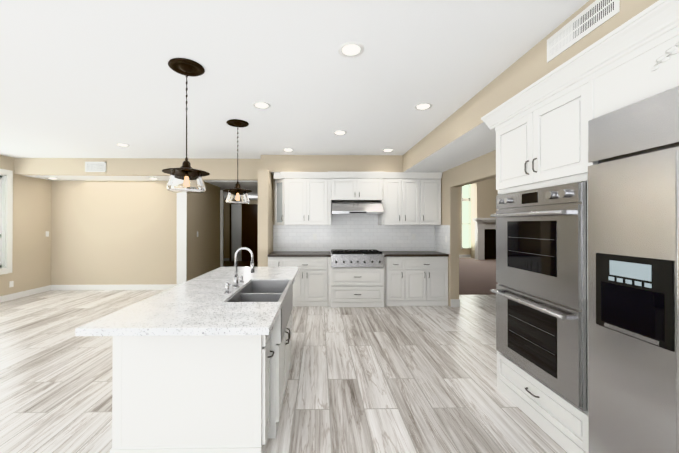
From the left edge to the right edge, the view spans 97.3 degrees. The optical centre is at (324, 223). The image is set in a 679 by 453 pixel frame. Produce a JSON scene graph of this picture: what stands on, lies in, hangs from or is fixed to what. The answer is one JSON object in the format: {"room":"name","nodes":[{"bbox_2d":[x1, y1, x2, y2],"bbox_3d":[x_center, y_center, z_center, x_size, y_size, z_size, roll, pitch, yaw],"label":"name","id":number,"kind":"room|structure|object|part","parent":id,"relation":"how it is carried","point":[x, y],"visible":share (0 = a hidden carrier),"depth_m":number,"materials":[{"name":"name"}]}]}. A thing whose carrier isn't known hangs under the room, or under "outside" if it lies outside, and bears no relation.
{"room":"kitchen","nodes":[
{"label":"kitchen","id":0,"kind":"room"},
{"bbox_2d":[0,261,566,452],"bbox_3d":[1.733,1.512,4.774,15.760,0.100,14.700,0,0,-1],"label":"floor","id":1,"kind":"structure","parent":0,"point":[404,379],"depth_m":2.75,"materials":[{"name":"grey wood"}]},
{"bbox_2d":[110,280,294,452],"bbox_3d":[-0.793,1.015,2.747,1.002,0.878,1.933,0,0,-1],"label":"kitchen island","id":2,"kind":"object","parent":1,"relation":"on","point":[187,394],"depth_m":1.79,"materials":[{"name":"white paint"}]},
{"bbox_2d":[75,266,298,335],"bbox_3d":[-0.791,0.554,2.621,0.975,0.040,2.220,0,0,-1],"label":"island countertop","id":3,"kind":"structure","parent":2,"relation":"on","point":[198,306],"depth_m":1.78,"materials":[{"name":"stone"}]},
{"bbox_2d":[224,247,254,293],"bbox_3d":[-0.680,0.364,2.494,0.188,0.338,0.468,0,0,-1],"label":"faucet","id":4,"kind":"object","parent":3,"relation":"on","point":[233,285],"visible":1,"depth_m":2.47,"materials":[{"name":"silver metal"}]},
{"bbox_2d":[225,280,292,341],"bbox_3d":[-0.501,0.676,2.443,0.395,0.270,0.831,0,0,-1],"label":"sink","id":5,"kind":"object","parent":3,"relation":"in","point":[266,291],"visible":0.35,"depth_m":2.44,"materials":[{"name":"grey metal"}]},
{"bbox_3d":[-0.347,1.016,2.755,0.108,0.876,1.905,0,0,-1],"label":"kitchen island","id":6,"kind":"part","parent":2,"relation":"part of","materials":[{"name":"white wood"}]},
{"bbox_2d":[268,257,331,307],"bbox_3d":[-0.456,1.027,5.537,1.110,0.876,0.679,0,0,-1],"label":"base cabinet","id":7,"kind":"object","parent":1,"relation":"on","point":[312,286],"depth_m":5.26,"materials":[{"name":"white paint"}]},
{"bbox_2d":[332,267,383,307],"bbox_3d":[0.564,1.115,5.545,0.930,0.700,0.700,0,0,-1],"label":"base cabinet","id":8,"kind":"object","parent":1,"relation":"on","point":[351,286],"depth_m":5.20,"materials":[{"name":"white paint"}]},
{"bbox_2d":[330,250,383,266],"bbox_3d":[0.565,0.631,5.483,0.926,0.255,0.703,0,0,-1],"label":"range","id":9,"kind":"object","parent":8,"relation":"on","point":[360,258],"visible":1,"depth_m":5.17,"materials":[{"name":"silver metal"}]},
{"bbox_2d":[384,257,447,306],"bbox_3d":[1.610,1.027,5.575,1.164,0.876,0.679,0,0,-1],"label":"base cabinet","id":10,"kind":"object","parent":1,"relation":"on","point":[398,281],"depth_m":5.30,"materials":[{"name":"white paint"}]},
{"bbox_2d":[268,251,448,256],"bbox_3d":[0.591,0.567,5.539,3.205,0.040,0.716,0,0,-1],"label":"countertop","id":11,"kind":"structure","parent":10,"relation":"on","point":[328,254],"depth_m":5.29,"materials":[{"name":"grey stone"}]},
{"bbox_2d":[497,351,588,452],"bbox_3d":[1.888,1.282,2.183,0.738,0.340,0.930,0,0,-1],"label":"base cabinet","id":12,"kind":"object","parent":1,"relation":"on","point":[563,421],"depth_m":2.06,"materials":[{"name":"white paint"}]},
{"bbox_2d":[490,181,587,410],"bbox_3d":[1.780,0.430,2.183,0.719,1.355,0.830,0,0,-1],"label":"double oven","id":13,"kind":"object","parent":12,"relation":"in","point":[540,291],"visible":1,"depth_m":2.01,"materials":[{"name":"silver metal"}]},
{"bbox_2d":[588,86,678,452],"bbox_3d":[1.863,0.431,1.162,0.792,2.035,1.065,0,0,-1],"label":"fridge","id":14,"kind":"object","parent":1,"relation":"on","point":[633,287],"visible":1,"depth_m":1.44,"materials":[{"name":"silver metal"}]},
{"bbox_2d":[0,0,588,199],"bbox_3d":[1.724,-1.797,5.246,15.760,1.680,15.620,0,0,-1],"label":"ceiling","id":15,"kind":"structure","parent":0,"point":[90,78],"depth_m":2.54,"materials":[{"name":"white paint"}]},
{"bbox_2d":[116,143,128,146],"bbox_3d":[-3.289,-1.275,4.853,0.189,0.005,0.189,0,0,-7],"label":"recessed light","id":16,"kind":"object","parent":15,"relation":"in","point":[118,144],"depth_m":4.87,"materials":[{"name":"white paint"}]},
{"bbox_2d":[162,58,209,193],"bbox_3d":[-1.135,-0.769,2.450,0.360,1.034,0.360,0,0,-1],"label":"pendant light","id":17,"kind":"object","parent":15,"relation":"hanging from","point":[185,178],"visible":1,"depth_m":2.38,"materials":[{"name":"brown metal"}]},
{"bbox_2d":[223,119,251,203],"bbox_3d":[-1.110,-0.764,3.800,0.360,1.034,0.360,0,0,-1],"label":"pendant light","id":18,"kind":"object","parent":15,"relation":"hanging from","point":[237,194],"visible":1,"depth_m":3.71,"materials":[{"name":"brown metal"}]},
{"bbox_2d":[253,102,270,108],"bbox_3d":[-0.687,-1.281,3.240,0.189,0.005,0.189,0,0,-25],"label":"recessed light","id":19,"kind":"object","parent":15,"relation":"in","point":[260,105],"depth_m":3.24,"materials":[{"name":"white paint"}]},
{"bbox_2d":[333,131,346,134],"bbox_3d":[0.213,-1.277,4.206,0.189,0.005,0.189,0,0,-7],"label":"recessed light","id":20,"kind":"object","parent":15,"relation":"in","point":[336,132],"depth_m":4.19,"materials":[{"name":"white paint"}]},
{"bbox_2d":[338,42,363,57],"bbox_3d":[0.193,-1.284,2.209,0.189,0.005,0.189,0,0,-40],"label":"recessed light","id":21,"kind":"object","parent":15,"relation":"in","point":[351,49],"depth_m":2.20,"materials":[{"name":"white paint"}]},
{"bbox_2d":[414,103,431,109],"bbox_3d":[1.077,-1.281,3.271,0.189,0.005,0.189,0,0,-40],"label":"recessed light","id":22,"kind":"object","parent":15,"relation":"in","point":[423,106],"depth_m":3.27,"materials":[{"name":"white paint"}]},
{"bbox_2d":[0,0,658,306],"bbox_3d":[1.724,-0.537,5.241,15.760,4.000,15.620,0,0,-1],"label":"wall","id":23,"kind":"structure","parent":0,"point":[112,232],"depth_m":5.99,"materials":[{"name":"beige paint"}]},
{"bbox_2d":[0,169,12,274],"bbox_3d":[-6.059,-0.038,4.937,0.185,1.960,1.600,0,0,-1],"label":"window","id":24,"kind":"structure","parent":23,"relation":"in","point":[6,212],"depth_m":5.64,"materials":[{"name":"white paint"}]},
{"bbox_2d":[9,281,13,287],"bbox_3d":[-6.021,1.165,5.734,0.009,0.115,0.075,0,0,-1],"label":"switch plate","id":25,"kind":"object","parent":23,"relation":"attached to","point":[11,283],"depth_m":5.73,"materials":[{"name":"white plastic"}]},
{"bbox_2d":[85,162,105,171],"bbox_3d":[-4.467,-1.105,5.812,0.400,0.200,0.012,0,0,-1],"label":"ceiling vent","id":26,"kind":"object","parent":23,"relation":"in","point":[95,166],"visible":1,"depth_m":5.81,"materials":[{"name":"white paint"}]},
{"bbox_2d":[177,190,223,284],"bbox_3d":[-2.791,0.259,6.874,0.250,2.420,2.085,0,0,-1],"label":"trim","id":27,"kind":"structure","parent":23,"relation":"attached to","point":[181,238],"depth_m":5.83,"materials":[{"name":"white paint"}]},
{"bbox_2d":[0,255,470,306],"bbox_3d":[0.235,1.393,5.147,12.500,0.140,15.500,0,0,-1],"label":"baseboard","id":28,"kind":"structure","parent":23,"relation":"attached to","point":[454,302],"depth_m":6.58,"materials":[{"name":"white paint"}]},
{"bbox_2d":[230,204,257,260],"bbox_3d":[-3.177,0.277,11.814,1.180,2.418,0.048,0,0,-1],"label":"hall door","id":29,"kind":"structure","parent":23,"relation":"in","point":[243,225],"depth_m":11.81,"materials":[{"name":"brown wood"}]},
{"bbox_2d":[274,172,281,180],"bbox_3d":[-0.820,-0.462,5.709,0.269,0.980,0.328,0,0,-1],"label":"upper cabinet","id":30,"kind":"object","parent":23,"relation":"attached to","point":[277,176],"depth_m":5.57,"materials":[{"name":"white paint"}]},
{"bbox_2d":[273,172,285,224],"bbox_3d":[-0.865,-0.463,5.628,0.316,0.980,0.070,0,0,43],"label":"upper cabinet","id":31,"kind":"object","parent":23,"relation":"attached to","point":[280,202],"visible":0.9,"depth_m":5.64,"materials":[{"name":"white paint"}]},
{"bbox_2d":[282,171,333,224],"bbox_3d":[-0.318,-0.462,5.715,0.866,0.980,0.334,0,0,-1],"label":"upper cabinet","id":32,"kind":"object","parent":23,"relation":"attached to","point":[307,194],"depth_m":5.55,"materials":[{"name":"white paint"}]},
{"bbox_2d":[330,171,381,201],"bbox_3d":[0.589,-0.694,5.710,0.947,0.517,0.378,0,0,-1],"label":"upper cabinet","id":33,"kind":"object","parent":23,"relation":"attached to","point":[344,186],"depth_m":5.52,"materials":[{"name":"white paint"}]},
{"bbox_2d":[331,202,383,214],"bbox_3d":[0.590,-0.285,5.642,0.937,0.220,0.510,0,0,-1],"label":"range hood","id":34,"kind":"object","parent":33,"relation":"attached to","point":[356,208],"visible":0.88,"depth_m":5.46,"materials":[{"name":"silver metal"}]},
{"bbox_2d":[273,215,449,253],"bbox_3d":[0.592,0.056,5.568,3.208,0.979,0.678,0,0,-1],"label":"tile backsplash","id":35,"kind":"structure","parent":23,"relation":"attached to","point":[353,232],"depth_m":5.90,"materials":[{"name":"white tile"}]},
{"bbox_2d":[378,172,425,224],"bbox_3d":[1.455,-0.462,5.747,0.786,0.980,0.334,0,0,-1],"label":"upper cabinet","id":36,"kind":"object","parent":23,"relation":"attached to","point":[409,198],"depth_m":5.59,"materials":[{"name":"white paint"}]},
{"bbox_2d":[426,172,441,224],"bbox_3d":[1.948,-0.462,5.759,0.469,0.980,0.328,0,0,-1],"label":"upper cabinet","id":37,"kind":"object","parent":23,"relation":"attached to","point":[433,179],"depth_m":5.60,"materials":[{"name":"white paint"}]},
{"bbox_2d":[461,184,470,248],"bbox_3d":[6.278,-0.384,12.999,0.670,2.950,0.028,0,0,-1],"label":"living room window","id":38,"kind":"structure","parent":23,"relation":"in","point":[465,216],"depth_m":13.00,"materials":[{"name":"white paint"}]},
{"bbox_2d":[493,52,597,195],"bbox_3d":[1.888,-0.609,2.190,0.738,0.711,0.930,0,0,-1],"label":"upper cabinet","id":39,"kind":"object","parent":23,"relation":"attached to","point":[540,126],"depth_m":2.04,"materials":[{"name":"white paint"}]},
{"bbox_2d":[547,0,619,62],"bbox_3d":[1.523,-1.177,1.794,0.007,0.155,0.490,0,0,-1],"label":"ceiling vent","id":40,"kind":"object","parent":23,"relation":"in","point":[594,15],"visible":1,"depth_m":1.77,"materials":[{"name":"white metal"}]},
{"bbox_2d":[589,0,678,119],"bbox_3d":[1.902,-0.780,1.168,0.748,0.376,1.071,0,0,-1],"label":"upper cabinet","id":41,"kind":"object","parent":23,"relation":"attached to","point":[641,62],"depth_m":1.45,"materials":[{"name":"white paint"}]},
{"bbox_3d":[1.536,-0.753,1.161,0.015,0.084,0.483,0,0,-1],"label":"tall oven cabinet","id":42,"kind":"part","parent":41,"relation":"part of","materials":[{"name":"white wood"}]},
{"bbox_2d":[459,258,497,294],"bbox_3d":[5.899,1.527,9.661,7.250,0.104,6.920,0,0,-1],"label":"floor carpet","id":43,"kind":"object","parent":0,"point":[477,277],"depth_m":8.28,"materials":[{"name":"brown carpet"}]},
{"bbox_2d":[472,218,495,259],"bbox_3d":[7.356,0.628,12.305,2.400,1.720,0.348,0,0,-1],"label":"fireplace mantel","id":44,"kind":"object","parent":43,"relation":"on","point":[485,238],"visible":0.4,"depth_m":12.28,"materials":[{"name":"white paint"}]}
]}

